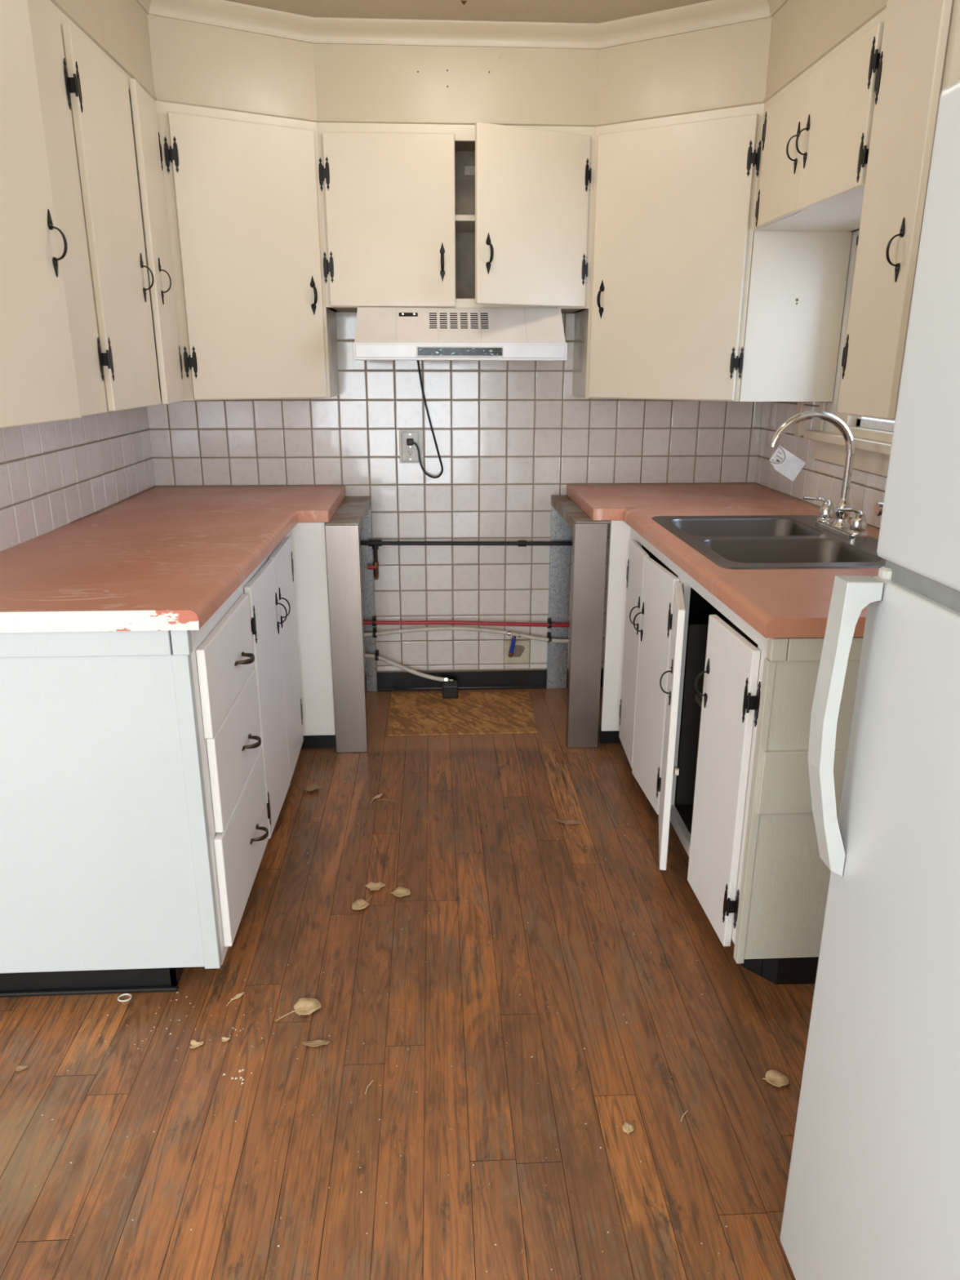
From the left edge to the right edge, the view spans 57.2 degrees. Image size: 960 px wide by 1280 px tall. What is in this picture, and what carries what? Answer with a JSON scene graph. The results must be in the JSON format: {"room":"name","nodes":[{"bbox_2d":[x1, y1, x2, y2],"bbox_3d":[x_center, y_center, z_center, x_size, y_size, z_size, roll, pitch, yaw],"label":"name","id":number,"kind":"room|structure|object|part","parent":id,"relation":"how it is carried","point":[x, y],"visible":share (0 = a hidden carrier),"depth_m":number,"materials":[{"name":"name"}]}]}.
{"room":"kitchen","nodes":[
{"label":"kitchen","id":0,"kind":"room"},
{"bbox_2d":[0,406,155,551],"bbox_3d":[-1.298,-0.593,2.447,0.129,2.398,2.020,-1,17,-3],"label":"wall","id":1,"kind":"structure","parent":0,"point":[54,475],"depth_m":2.66,"materials":[{"name":"tile"}]},
{"bbox_2d":[0,0,184,428],"bbox_3d":[-1.036,-0.979,2.053,0.379,0.869,1.473,-1,17,-3],"label":"upper cabinet","id":2,"kind":"object","parent":1,"relation":"attached to","point":[88,321],"visible":1,"depth_m":2.01,"materials":[{"name":"beige paint"}]},
{"bbox_3d":[-0.875,-0.816,1.577,0.018,0.837,0.415,1,17,2],"label":"door","id":3,"kind":"part","parent":2,"relation":"part of","materials":[{"name":"beige paint"}]},
{"bbox_3d":[-0.844,-0.795,1.766,0.030,0.126,0.018,1,17,2],"label":"handle","id":4,"kind":"part","parent":2,"relation":"part of","materials":[{"name":"black metal"}]},
{"bbox_3d":[-0.931,-1.029,2.266,0.018,0.835,0.382,-1,17,-2],"label":"door","id":5,"kind":"part","parent":2,"relation":"part of","materials":[{"name":"beige paint"}]},
{"bbox_3d":[-0.913,-0.996,2.423,0.030,0.126,0.018,-1,17,-2],"label":"handle","id":6,"kind":"part","parent":2,"relation":"part of","materials":[{"name":"black metal"}]},
{"bbox_3d":[-0.940,-1.128,2.580,0.018,0.835,0.262,-2,18,-7],"label":"door","id":7,"kind":"part","parent":2,"relation":"part of","materials":[{"name":"beige paint"}]},
{"bbox_3d":[-0.908,-1.037,2.545,0.030,0.126,0.018,-2,18,-7],"label":"handle","id":8,"kind":"part","parent":2,"relation":"part of","materials":[{"name":"black metal"}]},
{"bbox_2d":[49,0,886,126],"bbox_3d":[-0.018,-1.392,1.922,1.822,0.010,2.024,-1,17,-3],"label":"trim","id":9,"kind":"structure","parent":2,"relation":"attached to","point":[55,2],"depth_m":2.72,"materials":[{"name":"beige paint"}]},
{"bbox_2d":[0,686,815,1279],"bbox_3d":[-1.081,1.185,0.824,4.964,0.060,6.400,-1,17,-3],"label":"floor","id":10,"kind":"structure","parent":0,"point":[507,1110],"depth_m":1.77,"materials":[{"name":"brown wood"}]},
{"bbox_2d":[15,1064,28,1071],"bbox_3d":[-0.915,0.856,1.760,0.023,0.005,0.019,-8,19,-25],"label":"dry leaf","id":11,"kind":"object","parent":10,"relation":"on","point":[20,1068],"visible":1,"depth_m":1.76,"materials":[{"name":"brown plant"}]},
{"bbox_2d":[117,993,132,1001],"bbox_3d":[-0.790,0.795,1.958,0.031,0.004,0.026,-1,17,-3],"label":"ring","id":12,"kind":"object","parent":10,"relation":"on","point":[122,994],"visible":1,"depth_m":1.96,"materials":[{"name":"white plastic"}]},
{"bbox_2d":[0,522,336,997],"bbox_3d":[-0.852,0.190,2.456,0.651,0.862,1.403,1,17,1],"label":"base cabinet","id":13,"kind":"object","parent":10,"relation":"on","point":[145,776],"visible":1,"depth_m":1.86,"materials":[{"name":"white paint"}]},
{"bbox_3d":[-0.887,0.374,1.822,0.614,0.723,0.018,-1,17,-3],"label":"panel","id":14,"kind":"part","parent":13,"relation":"part of","materials":[{"name":"white paint"}]},
{"bbox_2d":[0,485,346,632],"bbox_3d":[-0.865,-0.315,2.594,0.753,0.060,1.938,-1,17,-3],"label":"countertop","id":15,"kind":"structure","parent":13,"relation":"on","point":[157,558],"depth_m":2.16,"materials":[{"name":"laminate"}]},
{"bbox_3d":[-0.577,0.045,2.020,0.018,0.195,0.452,-1,17,-3],"label":"drawer","id":16,"kind":"part","parent":13,"relation":"part of","materials":[{"name":"white paint"}]},
{"bbox_3d":[-0.578,0.245,2.092,0.018,0.222,0.450,-1,17,-3],"label":"drawer","id":17,"kind":"part","parent":13,"relation":"part of","materials":[{"name":"white paint"}]},
{"bbox_3d":[-0.617,0.153,2.456,0.020,0.791,1.290,-1,17,-3],"label":"frame","id":18,"kind":"part","parent":13,"relation":"part of","materials":[{"name":"white paint"}]},
{"bbox_3d":[-0.578,0.488,2.165,0.018,0.272,0.480,-1,17,-3],"label":"drawer","id":19,"kind":"part","parent":13,"relation":"part of","materials":[{"name":"white paint"}]},
{"bbox_3d":[-0.553,0.044,2.086,0.037,0.015,0.103,-1,17,-3],"label":"handle","id":20,"kind":"part","parent":13,"relation":"part of","materials":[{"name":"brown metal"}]},
{"bbox_3d":[-0.553,0.249,2.150,0.037,0.015,0.103,-1,17,-3],"label":"handle","id":21,"kind":"part","parent":13,"relation":"part of","materials":[{"name":"brown metal"}]},
{"bbox_3d":[-0.554,0.490,2.226,0.037,0.015,0.103,-1,17,-3],"label":"handle","id":22,"kind":"part","parent":13,"relation":"part of","materials":[{"name":"brown metal"}]},
{"bbox_3d":[-0.596,0.160,2.495,0.018,0.720,0.334,-1,17,-2],"label":"door","id":23,"kind":"part","parent":13,"relation":"part of","materials":[{"name":"white paint"}]},
{"bbox_3d":[-0.577,-0.078,2.567,0.030,0.126,0.018,-1,17,-2],"label":"handle","id":24,"kind":"part","parent":13,"relation":"part of","materials":[{"name":"black metal"}]},
{"bbox_3d":[-0.581,-0.096,2.625,0.030,0.126,0.018,-1,17,-4],"label":"handle","id":25,"kind":"part","parent":13,"relation":"part of","materials":[{"name":"black metal"}]},
{"bbox_3d":[-0.614,0.057,2.813,0.018,0.722,0.327,-1,17,-4],"label":"door","id":26,"kind":"part","parent":13,"relation":"part of","materials":[{"name":"white paint"}]},
{"bbox_3d":[-0.591,-0.027,3.071,0.138,0.772,0.019,-1,17,-3],"label":"filler panel","id":27,"kind":"part","parent":13,"relation":"part of","materials":[{"name":"white paint"}]},
{"bbox_2d":[190,1040,204,1048],"bbox_3d":[-0.586,0.836,1.823,0.027,0.007,0.026,-4,18,-14],"label":"dry leaf","id":28,"kind":"object","parent":10,"relation":"on","point":[194,1043],"visible":1,"depth_m":1.82,"materials":[{"name":"beige plant"}]},
{"bbox_2d":[222,1036,230,1041],"bbox_3d":[-0.530,0.833,1.837,0.018,0.004,0.015,-8,19,-25],"label":"dry leaf","id":29,"kind":"object","parent":10,"relation":"on","point":[224,1038],"visible":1,"depth_m":1.84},
{"bbox_2d":[226,991,244,1005],"bbox_3d":[-0.544,0.795,1.955,0.012,0.005,0.050,13,21,35],"label":"dry leaf","id":30,"kind":"object","parent":10,"relation":"on","point":[238,995],"visible":1,"depth_m":1.96,"materials":[{"name":"beige plant"}]},
{"bbox_2d":[275,997,320,1020],"bbox_3d":[-0.397,0.804,1.918,0.100,0.011,0.052,-6,19,-19],"label":"dry leaf","id":31,"kind":"object","parent":10,"relation":"on","point":[305,1006],"visible":1,"depth_m":1.93,"materials":[{"name":"beige plant"}]},
{"bbox_2d":[304,782,327,791],"bbox_3d":[-0.541,0.487,2.919,0.089,0.016,0.048,-13,22,-35],"label":"dry leaf","id":32,"kind":"object","parent":10,"relation":"on","point":[313,786],"visible":1,"depth_m":2.92,"materials":[{"name":"brown plant"}]},
{"bbox_2d":[302,1039,330,1047],"bbox_3d":[-0.339,0.835,1.825,0.057,0.007,0.018,-2,18,-6],"label":"dry leaf","id":33,"kind":"object","parent":10,"relation":"on","point":[317,1042],"visible":1,"depth_m":1.83,"materials":[{"name":"brown plant"}]},
{"bbox_2d":[324,496,377,752],"bbox_3d":[-0.480,-0.085,3.370,0.114,0.838,0.630,-1,17,-3],"label":"cabinet filler","id":34,"kind":"object","parent":10,"relation":"on","point":[353,515],"visible":0.94,"depth_m":3.10,"materials":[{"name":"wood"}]},
{"bbox_3d":[-0.479,-0.467,3.251,0.114,0.038,0.630,-1,17,-3],"label":"plate","id":35,"kind":"part","parent":34,"relation":"part of","materials":[{"name":"beige wood"}]},
{"bbox_2d":[351,896,371,909],"bbox_3d":[-0.302,0.685,2.299,0.042,0.009,0.080,12,21,34],"label":"dry leaf","id":36,"kind":"object","parent":10,"relation":"on","point":[361,904],"visible":1,"depth_m":2.29,"materials":[{"name":"beige plant"}]},
{"bbox_2d":[14,751,727,1273],"bbox_3d":[-0.249,0.704,2.255,1.551,0.002,1.922,-1,17,-3],"label":"crumbs","id":37,"kind":"object","parent":10,"relation":"on","point":[239,1071],"visible":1,"depth_m":1.76,"materials":[{"name":"paint"}]},
{"bbox_2d":[365,881,385,890],"bbox_3d":[-0.279,0.662,2.371,0.052,0.011,0.047,-10,20,-30],"label":"dry leaf","id":38,"kind":"object","parent":10,"relation":"on","point":[372,886],"visible":1,"depth_m":2.38,"materials":[{"name":"beige plant"}]},
{"bbox_2d":[370,793,382,803],"bbox_3d":[-0.339,0.512,2.858,0.015,0.006,0.065,11,21,32],"label":"dry leaf","id":39,"kind":"object","parent":10,"relation":"on","point":[380,794],"visible":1,"depth_m":2.87,"materials":[{"name":"beige plant"}]},
{"bbox_2d":[391,886,410,897],"bbox_3d":[-0.211,0.672,2.344,0.046,0.009,0.044,-10,20,-29],"label":"dry leaf","id":40,"kind":"object","parent":10,"relation":"on","point":[400,891],"visible":1,"depth_m":2.35,"materials":[{"name":"beige plant"}]},
{"bbox_2d":[387,692,537,736],"bbox_3d":[-0.074,0.292,3.566,0.587,0.004,0.445,-1,17,-3],"label":"floor patch","id":41,"kind":"structure","parent":10,"relation":"on","point":[425,713],"depth_m":3.54,"materials":[{"name":"brown wood"}]},
{"bbox_2d":[442,680,457,698],"bbox_3d":[-0.127,0.209,3.727,0.066,0.058,0.073,-1,17,-3],"label":"box","id":42,"kind":"object","parent":41,"relation":"on","point":[450,691],"visible":1,"depth_m":3.69,"materials":[{"name":"black plastic"}]},
{"bbox_2d":[364,649,453,683],"bbox_3d":[-0.330,0.112,3.726,0.437,0.130,0.051,0,17,1],"label":"hose","id":43,"kind":"object","parent":42,"relation":"attached to","point":[375,656],"visible":0.85,"depth_m":3.71,"materials":[{"name":"white plastic"}]},
{"bbox_2d":[555,818,583,824],"bbox_3d":[0.275,0.558,2.708,0.086,0.010,0.028,2,18,5],"label":"dry leaf","id":44,"kind":"object","parent":10,"relation":"on","point":[571,821],"visible":1,"depth_m":2.71,"materials":[{"name":"brown plant"}]},
{"bbox_2d":[546,494,611,747],"bbox_3d":[0.367,-0.097,3.413,0.124,0.838,0.630,-1,17,-3],"label":"cabinet filler","id":45,"kind":"object","parent":10,"relation":"on","point":[589,537],"visible":0.93,"depth_m":3.17,"materials":[{"name":"metal"}]},
{"bbox_3d":[0.368,-0.478,3.294,0.124,0.038,0.630,-1,17,-3],"label":"plate","id":46,"kind":"part","parent":45,"relation":"part of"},
{"bbox_3d":[0.376,-0.006,3.133,0.112,0.831,0.040,-1,17,-3],"label":"panel","id":47,"kind":"part","parent":45,"relation":"part of","materials":[{"name":"wood"}]},
{"bbox_2d":[622,1121,633,1134],"bbox_3d":[0.273,0.901,1.625,0.021,0.004,0.023,14,22,37],"label":"dry leaf","id":48,"kind":"object","parent":10,"relation":"on","point":[628,1127],"visible":1,"depth_m":1.62,"materials":[{"name":"beige plant"}]},
{"bbox_2d":[598,520,862,984],"bbox_3d":[0.824,0.184,2.522,0.755,0.840,1.394,-1,17,-3],"label":"base cabinet","id":49,"kind":"object","parent":10,"relation":"on","point":[709,714],"visible":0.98,"depth_m":2.01,"materials":[{"name":"beige paint"}]},
{"bbox_3d":[0.485,-0.039,3.127,0.078,0.778,0.019,-1,17,-3],"label":"filler panel","id":50,"kind":"part","parent":49,"relation":"part of","materials":[{"name":"white paint"}]},
{"bbox_3d":[0.509,0.045,2.931,0.018,0.718,0.262,0,17,-1],"label":"door","id":51,"kind":"part","parent":49,"relation":"part of","materials":[{"name":"white paint"}]},
{"bbox_3d":[0.487,-0.077,2.780,0.030,0.126,0.018,0,17,-1],"label":"handle","id":52,"kind":"part","parent":49,"relation":"part of","materials":[{"name":"black metal"}]},
{"bbox_3d":[0.487,-0.055,2.713,0.030,0.126,0.018,-2,18,-6],"label":"handle","id":53,"kind":"part","parent":49,"relation":"part of","materials":[{"name":"black metal"}]},
{"bbox_3d":[0.523,0.135,2.652,0.018,0.722,0.285,-2,18,-6],"label":"door","id":54,"kind":"part","parent":49,"relation":"part of","materials":[{"name":"white paint"}]},
{"bbox_3d":[0.473,0.107,2.245,0.030,0.126,0.018,3,18,10],"label":"handle","id":55,"kind":"part","parent":49,"relation":"part of","materials":[{"name":"black metal"}]},
{"bbox_3d":[0.512,0.227,2.367,0.018,0.717,0.292,3,18,10],"label":"door","id":56,"kind":"part","parent":49,"relation":"part of","materials":[{"name":"white paint"}]},
{"bbox_2d":[694,693,702,707],"bbox_3d":[0.908,0.254,2.201,0.566,0.018,0.647,-1,17,-3],"label":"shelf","id":57,"kind":"object","parent":49,"relation":"attached to","point":[698,698],"depth_m":2.47,"materials":[{"name":"white wood"}]},
{"bbox_3d":[0.558,0.146,2.497,0.018,0.754,1.335,-1,17,-3],"label":"frame","id":58,"kind":"part","parent":49,"relation":"part of","materials":[{"name":"white paint"}]},
{"bbox_3d":[0.528,0.104,2.099,0.030,0.126,0.018,-1,17,-4],"label":"handle","id":59,"kind":"part","parent":49,"relation":"part of","materials":[{"name":"black metal"}]},
{"bbox_2d":[566,484,879,638],"bbox_3d":[0.792,-0.322,2.663,0.778,0.040,1.976,-1,17,-3],"label":"countertop","id":60,"kind":"structure","parent":49,"relation":"on","point":[777,603],"depth_m":2.35,"materials":[{"name":"laminate"}]},
{"bbox_2d":[651,515,885,568],"bbox_3d":[0.838,-0.208,2.503,0.552,0.169,0.757,-1,17,-3],"label":"sink","id":61,"kind":"object","parent":60,"relation":"in","point":[736,541],"visible":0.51,"depth_m":2.46,"materials":[{"name":"metal"}]},
{"bbox_3d":[0.790,-0.261,2.663,0.403,0.165,0.301,-1,17,-3],"label":"bowl","id":62,"kind":"part","parent":61,"relation":"part of","materials":[{"name":"metal"}]},
{"bbox_3d":[0.808,-0.158,2.336,0.403,0.165,0.312,-1,17,-3],"label":"bowl","id":63,"kind":"part","parent":61,"relation":"part of","materials":[{"name":"metal"}]},
{"bbox_2d":[873,502,883,515],"bbox_3d":[1.075,-0.295,2.288,0.105,0.126,0.044,-1,17,-3],"label":"sprayer","id":64,"kind":"object","parent":61,"relation":"on","point":[877,508],"visible":0.21,"depth_m":2.26,"materials":[{"name":"silver metal"}]},
{"bbox_2d":[768,410,867,541],"bbox_3d":[0.943,-0.471,2.488,0.256,0.342,0.256,-1,17,-3],"label":"kitchen faucet","id":65,"kind":"object","parent":60,"relation":"on","point":[839,526],"visible":1,"depth_m":2.47,"materials":[{"name":"silver metal"}]},
{"bbox_2d":[768,445,805,481],"bbox_3d":[0.859,-0.493,2.460,0.106,0.100,0.005,-1,17,-3],"label":"paper tag","id":66,"kind":"object","parent":65,"relation":"hanging from","point":[784,462],"visible":1,"depth_m":2.46,"materials":[{"name":"white paper"}]},
{"bbox_3d":[0.933,-0.515,2.485,0.237,0.257,0.025,1,17,2],"label":"spout","id":67,"kind":"part","parent":65,"relation":"part of","materials":[{"name":"silver metal"}]},
{"bbox_3d":[1.012,-0.391,2.624,0.099,0.073,0.052,-1,17,-3],"label":"lever handle","id":68,"kind":"part","parent":65,"relation":"part of","materials":[{"name":"silver metal"}]},
{"bbox_3d":[1.041,-0.366,2.526,0.048,0.082,0.048,-1,17,-3],"label":"spout","id":69,"kind":"part","parent":65,"relation":"part of","materials":[{"name":"silver metal"}]},
{"bbox_3d":[1.041,-0.319,2.541,0.060,0.020,0.250,-1,17,-3],"label":"plate","id":70,"kind":"part","parent":65,"relation":"part of","materials":[{"name":"silver metal"}]},
{"bbox_3d":[1.022,-0.330,2.429,0.099,0.073,0.052,-1,17,-3],"label":"lever handle","id":71,"kind":"part","parent":65,"relation":"part of","materials":[{"name":"silver metal"}]},
{"bbox_3d":[0.560,0.324,2.056,0.018,0.719,0.278,-1,17,-4],"label":"door","id":72,"kind":"part","parent":49,"relation":"part of","materials":[{"name":"white paint"}]},
{"bbox_3d":[0.909,0.368,1.875,0.655,0.700,0.018,-1,17,-3],"label":"panel","id":73,"kind":"part","parent":49,"relation":"part of","materials":[{"name":"beige paint"}]},
{"bbox_2d":[762,1069,788,1087],"bbox_3d":[0.583,0.865,1.734,0.041,0.008,0.045,-15,23,-40],"label":"dry leaf","id":74,"kind":"object","parent":10,"relation":"on","point":[775,1077],"visible":1,"depth_m":1.74,"materials":[{"name":"beige plant"}]},
{"bbox_2d":[780,80,959,1279],"bbox_3d":[0.850,0.311,0.811,0.826,1.622,0.757,-1,17,-3],"label":"refrigerator","id":75,"kind":"object","parent":10,"relation":"on","point":[873,1192],"visible":1,"depth_m":1.00,"materials":[{"name":"white metal"}]},
{"bbox_3d":[0.445,0.116,1.102,0.052,0.395,0.036,-1,17,-3],"label":"handle","id":76,"kind":"part","parent":75,"relation":"part of","materials":[{"name":"plastic"}]},
{"bbox_3d":[0.521,0.545,0.867,0.062,1.071,0.757,-1,17,-3],"label":"fridge door","id":77,"kind":"part","parent":75,"relation":"part of","materials":[{"name":"white metal"}]},
{"bbox_3d":[0.523,-0.223,0.626,0.062,0.494,0.757,-1,17,-3],"label":"freezer door","id":78,"kind":"part","parent":75,"relation":"part of","materials":[{"name":"white metal"}]},
{"bbox_2d":[146,312,763,672],"bbox_3d":[-0.082,-0.930,3.527,2.637,2.398,0.127,-1,17,-3],"label":"wall","id":79,"kind":"structure","parent":0,"point":[511,436],"depth_m":3.53,"materials":[{"name":"beige tile"}]},
{"bbox_2d":[155,101,338,400],"bbox_3d":[-0.902,-1.281,3.018,0.738,0.869,0.548,-1,17,-3],"label":"upper cabinet","id":80,"kind":"object","parent":79,"relation":"attached to","point":[242,190],"visible":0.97,"depth_m":2.85,"materials":[{"name":"beige paint"}]},
{"bbox_3d":[-0.558,-1.162,2.969,0.018,0.126,0.030,-9,20,-27],"label":"handle","id":81,"kind":"part","parent":80,"relation":"part of","materials":[{"name":"black metal"}]},
{"bbox_2d":[399,429,423,462],"bbox_3d":[-0.272,-0.768,3.496,0.095,0.130,0.012,-1,17,-3],"label":"wall outlet","id":82,"kind":"object","parent":79,"relation":"attached to","point":[408,454],"visible":1,"depth_m":3.49,"materials":[{"name":"beige plastic"}]},
{"bbox_3d":[-0.277,-0.767,3.495,0.068,0.116,0.005,-1,17,-3],"label":"plate","id":83,"kind":"part","parent":82,"relation":"part of","materials":[{"name":"beige plastic"}]},
{"bbox_2d":[406,448,414,456],"bbox_3d":[-0.277,-0.746,3.498,0.033,0.029,0.002,-1,17,-3],"label":"receptacle","id":84,"kind":"object","parent":82,"relation":"attached to","point":[410,451],"depth_m":3.50,"materials":[{"name":"white plastic"}]},
{"bbox_2d":[352,306,567,360],"bbox_3d":[-0.076,-1.097,3.171,0.726,0.174,0.446,-1,17,-3],"label":"range hood","id":85,"kind":"object","parent":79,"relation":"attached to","point":[381,333],"visible":1,"depth_m":2.99,"materials":[{"name":"metal"}]},
{"bbox_2d":[406,360,443,478],"bbox_3d":[-0.215,-0.865,3.418,0.143,0.476,0.086,-1,17,-3],"label":"power cord","id":86,"kind":"object","parent":85,"relation":"hanging from","point":[409,441],"visible":0.94,"depth_m":3.46,"materials":[{"name":"black rubber"}]},
{"bbox_2d":[360,539,572,579],"bbox_3d":[-0.070,-0.331,3.597,0.955,0.164,0.031,-1,17,-3],"label":"gas pipe","id":87,"kind":"object","parent":79,"relation":"attached to","point":[375,544],"visible":0.88,"depth_m":3.58,"materials":[{"name":"black metal"}]},
{"bbox_3d":[-0.441,-0.295,3.581,0.035,0.018,0.011,-4,18,-12],"label":"valve lever","id":88,"kind":"part","parent":87,"relation":"part of","materials":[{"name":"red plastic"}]},
{"bbox_2d":[364,626,568,657],"bbox_3d":[-0.067,0.012,3.729,0.965,0.158,0.065,-1,17,-3],"label":"pipe","id":89,"kind":"object","parent":79,"relation":"attached to","point":[375,633],"visible":0.88,"depth_m":3.69,"materials":[{"name":"white plastic"}]},
{"bbox_2d":[363,615,569,628],"bbox_3d":[-0.066,-0.070,3.693,0.965,0.063,0.045,-1,17,-3],"label":"pipe","id":90,"kind":"object","parent":79,"relation":"attached to","point":[374,622],"visible":0.88,"depth_m":3.68,"materials":[{"name":"red plastic"}]},
{"bbox_2d":[365,668,603,691],"bbox_3d":[-0.081,0.175,3.807,2.437,0.082,0.016,-1,17,-3],"label":"baseboard","id":91,"kind":"structure","parent":79,"relation":"attached to","point":[496,679],"depth_m":3.81,"materials":[{"name":"black plastic"}]},
{"bbox_2d":[572,102,852,401],"bbox_3d":[0.767,-1.291,3.060,0.773,0.869,0.636,-1,17,-3],"label":"upper cabinet","id":92,"kind":"object","parent":79,"relation":"attached to","point":[689,301],"visible":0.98,"depth_m":2.86,"materials":[{"name":"beige paint"}]},
{"bbox_3d":[0.411,-1.166,3.013,0.018,0.126,0.030,10,20,29],"label":"handle","id":93,"kind":"part","parent":92,"relation":"part of","materials":[{"name":"black metal"}]},
{"bbox_3d":[0.614,-1.226,2.899,0.515,0.834,0.018,10,20,29],"label":"door","id":94,"kind":"part","parent":92,"relation":"part of","materials":[{"name":"beige paint"}]},
{"bbox_3d":[0.622,-1.245,2.913,0.549,0.869,0.018,10,20,29],"label":"frame","id":95,"kind":"part","parent":92,"relation":"part of","materials":[{"name":"beige paint"}]},
{"bbox_2d":[225,0,711,23],"bbox_3d":[-1.077,-1.154,0.100,4.964,0.080,6.420,-1,17,-3],"label":"ceiling","id":96,"kind":"structure","parent":0,"point":[590,11],"depth_m":2.68,"materials":[{"name":"beige paint"}]},
{"bbox_2d":[461,0,466,4],"bbox_3d":[-0.040,-1.667,2.168,0.330,0.176,0.330,-1,17,-3],"label":"ceiling lamp","id":97,"kind":"object","parent":96,"relation":"attached to","point":[464,2],"visible":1,"depth_m":2.19,"materials":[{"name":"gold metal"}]},
{"bbox_2d":[56,0,888,123],"bbox_3d":[-0.015,-1.572,2.037,2.437,0.278,2.350,-1,17,-3],"label":"soffit","id":98,"kind":"structure","parent":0,"point":[178,60],"depth_m":2.77,"materials":[{"name":"beige paint"}]},
{"bbox_2d":[317,121,595,313],"bbox_3d":[-0.079,-1.443,3.035,0.914,0.566,0.506,-1,17,-3],"label":"upper cabinet","id":99,"kind":"object","parent":98,"relation":"attached to","point":[480,215],"visible":0.99,"depth_m":2.92,"materials":[{"name":"beige paint"}]},
{"bbox_3d":[-0.298,-1.401,2.952,0.430,0.531,0.018,0,17,-2],"label":"door","id":100,"kind":"part","parent":99,"relation":"part of","materials":[{"name":"beige paint"}]},
{"bbox_3d":[-0.127,-1.277,2.972,0.018,0.126,0.030,0,17,-2],"label":"handle","id":101,"kind":"part","parent":99,"relation":"part of","materials":[{"name":"black metal"}]},
{"bbox_2d":[455,165,475,232],"bbox_3d":[-0.083,-1.572,3.095,0.878,0.218,0.286,-1,17,-3],"label":"shelf","id":102,"kind":"object","parent":99,"relation":"attached to","point":[464,175],"depth_m":3.22,"materials":[{"name":"beige paint"}]},
{"bbox_3d":[0.033,-1.252,2.851,0.018,0.126,0.030,-8,19,-24],"label":"handle","id":103,"kind":"part","parent":99,"relation":"part of","materials":[{"name":"black metal"}]},
{"bbox_3d":[0.175,-1.386,2.905,0.414,0.529,0.018,-8,19,-24],"label":"door","id":104,"kind":"part","parent":99,"relation":"part of","materials":[{"name":"beige paint"}]},
{"bbox_2d":[136,0,788,48],"bbox_3d":[-0.018,-1.627,1.848,1.822,0.060,2.024,-1,17,-3],"label":"trim","id":105,"kind":"structure","parent":98,"relation":"attached to","point":[711,14],"depth_m":2.76,"materials":[{"name":"beige paint"}]},
{"bbox_2d":[753,8,885,231],"bbox_3d":[1.006,-1.330,2.333,0.370,0.358,0.775,-1,17,-3],"label":"upper cabinet","id":106,"kind":"object","parent":98,"relation":"attached to","point":[816,133],"visible":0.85,"depth_m":2.25,"materials":[{"name":"beige paint"}]},
{"bbox_3d":[0.855,-1.361,2.481,0.018,0.321,0.322,-1,17,-3],"label":"door","id":107,"kind":"part","parent":106,"relation":"part of","materials":[{"name":"beige paint"}]},
{"bbox_3d":[0.837,-1.319,2.361,0.030,0.126,0.018,-1,17,-3],"label":"handle","id":108,"kind":"part","parent":106,"relation":"part of","materials":[{"name":"black metal"}]},
{"bbox_3d":[0.838,-1.298,2.293,0.030,0.126,0.018,-1,17,-4],"label":"handle","id":109,"kind":"part","parent":106,"relation":"part of","materials":[{"name":"black metal"}]},
{"bbox_3d":[0.872,-1.255,2.151,0.018,0.324,0.361,-1,17,-4],"label":"door","id":110,"kind":"part","parent":106,"relation":"part of","materials":[{"name":"beige paint"}]},
{"bbox_2d":[755,230,887,529],"bbox_3d":[1.366,-0.003,0.585,0.149,2.398,6.200,-1,17,-3],"label":"wall","id":111,"kind":"structure","parent":0,"point":[816,478],"depth_m":3.05,"materials":[{"name":"tile"}]},
{"bbox_2d":[794,401,826,436],"bbox_3d":[1.155,-0.773,3.083,0.015,0.130,0.213,-1,17,-3],"label":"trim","id":112,"kind":"structure","parent":111,"relation":"attached to","point":[820,423],"depth_m":3.13,"materials":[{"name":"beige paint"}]},
{"bbox_2d":[803,235,894,477],"bbox_3d":[1.252,-0.734,2.231,0.170,0.694,1.585,-1,17,-3],"label":"window","id":113,"kind":"structure","parent":111,"relation":"in","point":[872,437],"depth_m":2.74,"materials":[{"name":"beige paint"}]},
{"bbox_3d":[1.201,-0.479,2.308,0.070,0.028,1.585,-1,17,-3],"label":"sill","id":114,"kind":"part","parent":113,"relation":"part of","materials":[{"name":"beige paint"}]},
{"bbox_3d":[1.258,-0.844,2.425,0.136,0.600,0.860,-1,17,-3],"label":"frame","id":115,"kind":"part","parent":113,"relation":"part of","materials":[{"name":"beige paint"}]},
{"bbox_3d":[1.238,-0.844,2.429,0.025,0.542,0.670,-1,17,-3],"label":"sash","id":116,"kind":"part","parent":113,"relation":"part of","materials":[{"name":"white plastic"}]},
{"bbox_2d":[837,0,959,421],"bbox_3d":[1.034,-0.930,1.914,0.368,0.868,0.292,-1,17,-3],"label":"upper cabinet","id":117,"kind":"object","parent":111,"relation":"attached to","point":[920,55],"visible":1,"depth_m":1.88,"materials":[{"name":"beige paint"}]},
{"bbox_3d":[0.870,-0.820,1.851,0.030,0.126,0.018,-1,17,-2],"label":"handle","id":118,"kind":"part","parent":117,"relation":"part of","materials":[{"name":"black metal"}]}
]}

